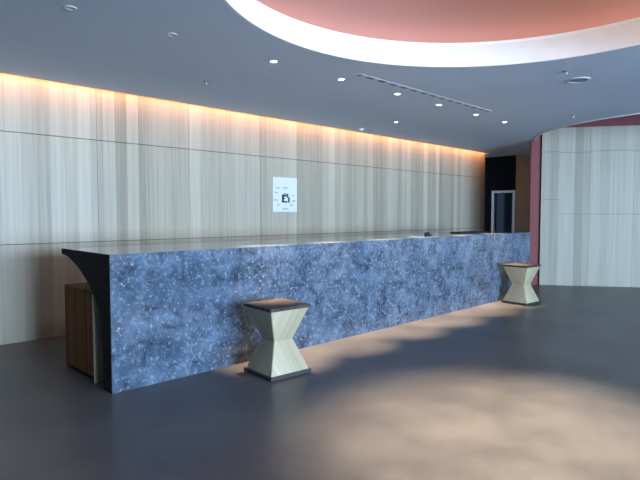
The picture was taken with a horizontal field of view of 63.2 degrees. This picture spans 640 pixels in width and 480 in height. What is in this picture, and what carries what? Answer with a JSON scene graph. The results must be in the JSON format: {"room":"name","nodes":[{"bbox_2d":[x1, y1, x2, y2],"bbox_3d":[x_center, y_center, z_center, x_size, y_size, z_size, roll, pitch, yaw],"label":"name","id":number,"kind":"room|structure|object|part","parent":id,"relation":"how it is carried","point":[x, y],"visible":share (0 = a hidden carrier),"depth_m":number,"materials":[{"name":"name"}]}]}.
{"room":"lobby","nodes":[
{"label":"lobby","id":0,"kind":"room"},
{"bbox_2d":[0,73,484,344],"bbox_3d":[-1.712,-0.557,7.724,16.320,3.300,0.200,-3,4,-44],"label":"wall","id":1,"kind":"structure","parent":0,"point":[80,166],"depth_m":7.20,"materials":[{"name":"brown wood"}]},
{"bbox_2d":[273,177,296,211],"bbox_3d":[-0.581,-0.753,8.661,0.520,0.570,0.014,-3,4,-44],"label":"poster","id":2,"kind":"object","parent":1,"relation":"attached to","point":[284,189],"visible":1,"depth_m":8.65,"materials":[{"name":"white paper"}]},
{"bbox_2d":[0,285,639,479],"bbox_3d":[4.145,1.271,5.131,21.000,0.100,16.500,-3,4,-44],"label":"floor","id":3,"kind":"structure","parent":0,"point":[549,389],"depth_m":3.91,"materials":[{"name":"concrete"}]},
{"bbox_2d":[64,282,103,382],"bbox_3d":[-1.989,0.828,4.988,0.636,0.800,0.715,-3,4,-44],"label":"base cabinet","id":4,"kind":"object","parent":3,"relation":"on","point":[84,350],"visible":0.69,"depth_m":4.67,"materials":[{"name":"brown wood"}]},
{"bbox_3d":[-2.229,0.825,5.240,0.630,0.780,0.019,-3,4,-44],"label":"panel","id":5,"kind":"part","parent":4,"relation":"part of","materials":[{"name":"brown wood"}]},
{"bbox_3d":[-2.328,0.820,4.893,0.017,0.725,0.328,-3,4,-44],"label":"door","id":6,"kind":"part","parent":4,"relation":"part of","materials":[{"name":"brown wood"}]},
{"bbox_3d":[-2.094,0.832,4.652,0.017,0.725,0.330,-3,4,-44],"label":"door","id":7,"kind":"part","parent":4,"relation":"part of","materials":[{"name":"brown wood"}]},
{"bbox_3d":[-1.744,0.850,4.741,0.630,0.780,0.019,-3,4,-44],"label":"panel","id":8,"kind":"part","parent":4,"relation":"part of","materials":[{"name":"brown wood"}]},
{"bbox_2d":[243,298,310,381],"bbox_3d":[-0.403,0.912,4.871,0.456,0.642,0.456,-2,4,-40],"label":"stool","id":9,"kind":"object","parent":3,"relation":"on","point":[276,356],"visible":1,"depth_m":4.75,"materials":[{"name":"grey wood"}]},
{"bbox_3d":[-0.403,0.607,4.856,0.448,0.030,0.448,-2,4,-40],"label":"seat","id":10,"kind":"part","parent":9,"relation":"part of","materials":[{"name":"brown wood"}]},
{"bbox_2d":[61,231,529,393],"bbox_3d":[0.702,0.539,7.352,7.806,1.145,1.130,-3,4,-44],"label":"reception desk","id":11,"kind":"object","parent":3,"relation":"on","point":[167,312],"depth_m":5.32,"materials":[{"name":"blue stone"}]},
{"bbox_3d":[-2.099,0.672,4.641,0.005,1.145,1.130,-3,4,-44],"label":"panel","id":12,"kind":"part","parent":11,"relation":"part of","materials":[{"name":"black stone"}]},
{"bbox_2d":[450,231,481,232],"bbox_3d":[2.627,-0.141,9.334,0.760,0.022,0.180,-3,4,-44],"label":"desk tray","id":13,"kind":"object","parent":11,"relation":"on","point":[459,231],"visible":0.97,"depth_m":9.34,"materials":[{"name":"black plastic"}]},
{"bbox_2d":[501,263,540,305],"bbox_3d":[3.359,0.727,8.678,0.456,0.642,0.456,-2,4,-40],"label":"stool","id":14,"kind":"object","parent":3,"relation":"on","point":[521,275],"visible":1,"depth_m":8.56,"materials":[{"name":"grey wood"}]},
{"bbox_3d":[3.359,0.421,8.663,0.448,0.030,0.448,-2,4,-40],"label":"seat","id":15,"kind":"part","parent":14,"relation":"part of","materials":[{"name":"brown wood"}]},
{"bbox_2d":[0,0,639,157],"bbox_3d":[4.145,-1.795,4.981,21.000,0.040,16.500,-3,4,-44],"label":"ceiling","id":16,"kind":"structure","parent":0,"point":[121,46],"depth_m":5.77,"materials":[{"name":"paint"}]},
{"bbox_2d":[64,5,76,10],"bbox_3d":[-1.849,-1.717,3.853,0.094,0.006,0.094,-3,4,-44],"label":"recessed light","id":17,"kind":"object","parent":16,"relation":"in","point":[67,7],"visible":1,"depth_m":3.85,"materials":[{"name":"grey plastic"}]},
{"bbox_2d":[166,33,176,36],"bbox_3d":[-1.260,-1.745,4.423,0.094,0.006,0.094,-3,4,-44],"label":"recessed light","id":18,"kind":"object","parent":16,"relation":"in","point":[167,34],"visible":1,"depth_m":4.42,"materials":[{"name":"grey plastic"}]},
{"bbox_2d":[353,74,489,111],"bbox_3d":[1.456,-1.858,6.705,2.940,0.003,0.100,-3,4,-44],"label":"ceiling vent","id":19,"kind":"object","parent":16,"relation":"in","point":[357,75],"visible":1,"depth_m":6.46,"materials":[{"name":"metal"}]},
{"bbox_2d":[223,0,639,66],"bbox_3d":[1.326,-1.835,3.359,4.360,0.281,4.360,-3,4,-44],"label":"trim","id":20,"kind":"structure","parent":16,"relation":"attached to","point":[274,23],"depth_m":5.17,"materials":[{"name":"white paint"}]},
{"bbox_2d":[566,77,590,82],"bbox_3d":[2.936,-1.816,5.912,0.260,0.010,0.260,-3,4,-44],"label":"ceiling speaker","id":21,"kind":"object","parent":16,"relation":"attached to","point":[577,79],"visible":1,"depth_m":5.90,"materials":[{"name":"grey plastic"}]},
{"bbox_2d":[569,78,587,82],"bbox_3d":[2.936,-1.814,5.912,0.200,0.003,0.200,-3,4,-44],"label":"grille","id":22,"kind":"object","parent":21,"relation":"attached to","point":[573,80],"depth_m":5.91,"materials":[{"name":"plastic"}]},
{"bbox_2d":[256,0,639,42],"bbox_3d":[1.326,-2.465,3.328,5.060,1.000,5.060,-3,4,-44],"label":"ceiling","id":23,"kind":"structure","parent":0,"point":[425,21],"depth_m":5.56,"materials":[{"name":"paint"}]},
{"bbox_2d":[484,154,529,231],"bbox_3d":[4.576,-0.715,14.031,0.170,3.000,4.196,-3,4,-44],"label":"wall","id":24,"kind":"structure","parent":0,"point":[500,172],"depth_m":13.47,"materials":[{"name":"black paint"}]},
{"bbox_2d":[491,190,515,231],"bbox_3d":[4.859,-0.250,13.733,0.150,2.100,0.650,-3,4,-44],"label":"door","id":25,"kind":"structure","parent":24,"relation":"in","point":[503,202],"depth_m":13.72,"materials":[{"name":"white paint"}]},
{"bbox_3d":[4.870,-0.221,13.752,0.030,2.040,0.510,-3,4,-44],"label":"pane","id":26,"kind":"part","parent":25,"relation":"part of","materials":[{"name":"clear glass"}]},
{"bbox_2d":[528,114,639,286],"bbox_3d":[6.754,-0.991,10.448,4.815,3.900,0.290,1,3,11],"label":"wall","id":27,"kind":"structure","parent":0,"point":[584,227],"depth_m":10.62,"materials":[{"name":"brown wood"}]},
{"bbox_2d":[534,113,639,140],"bbox_3d":[6.812,-2.064,9.579,5.290,0.152,5.290,-3,4,-44],"label":"trim","id":28,"kind":"structure","parent":27,"relation":"attached to","point":[636,113],"depth_m":8.59,"materials":[{"name":"white paint"}]}
]}

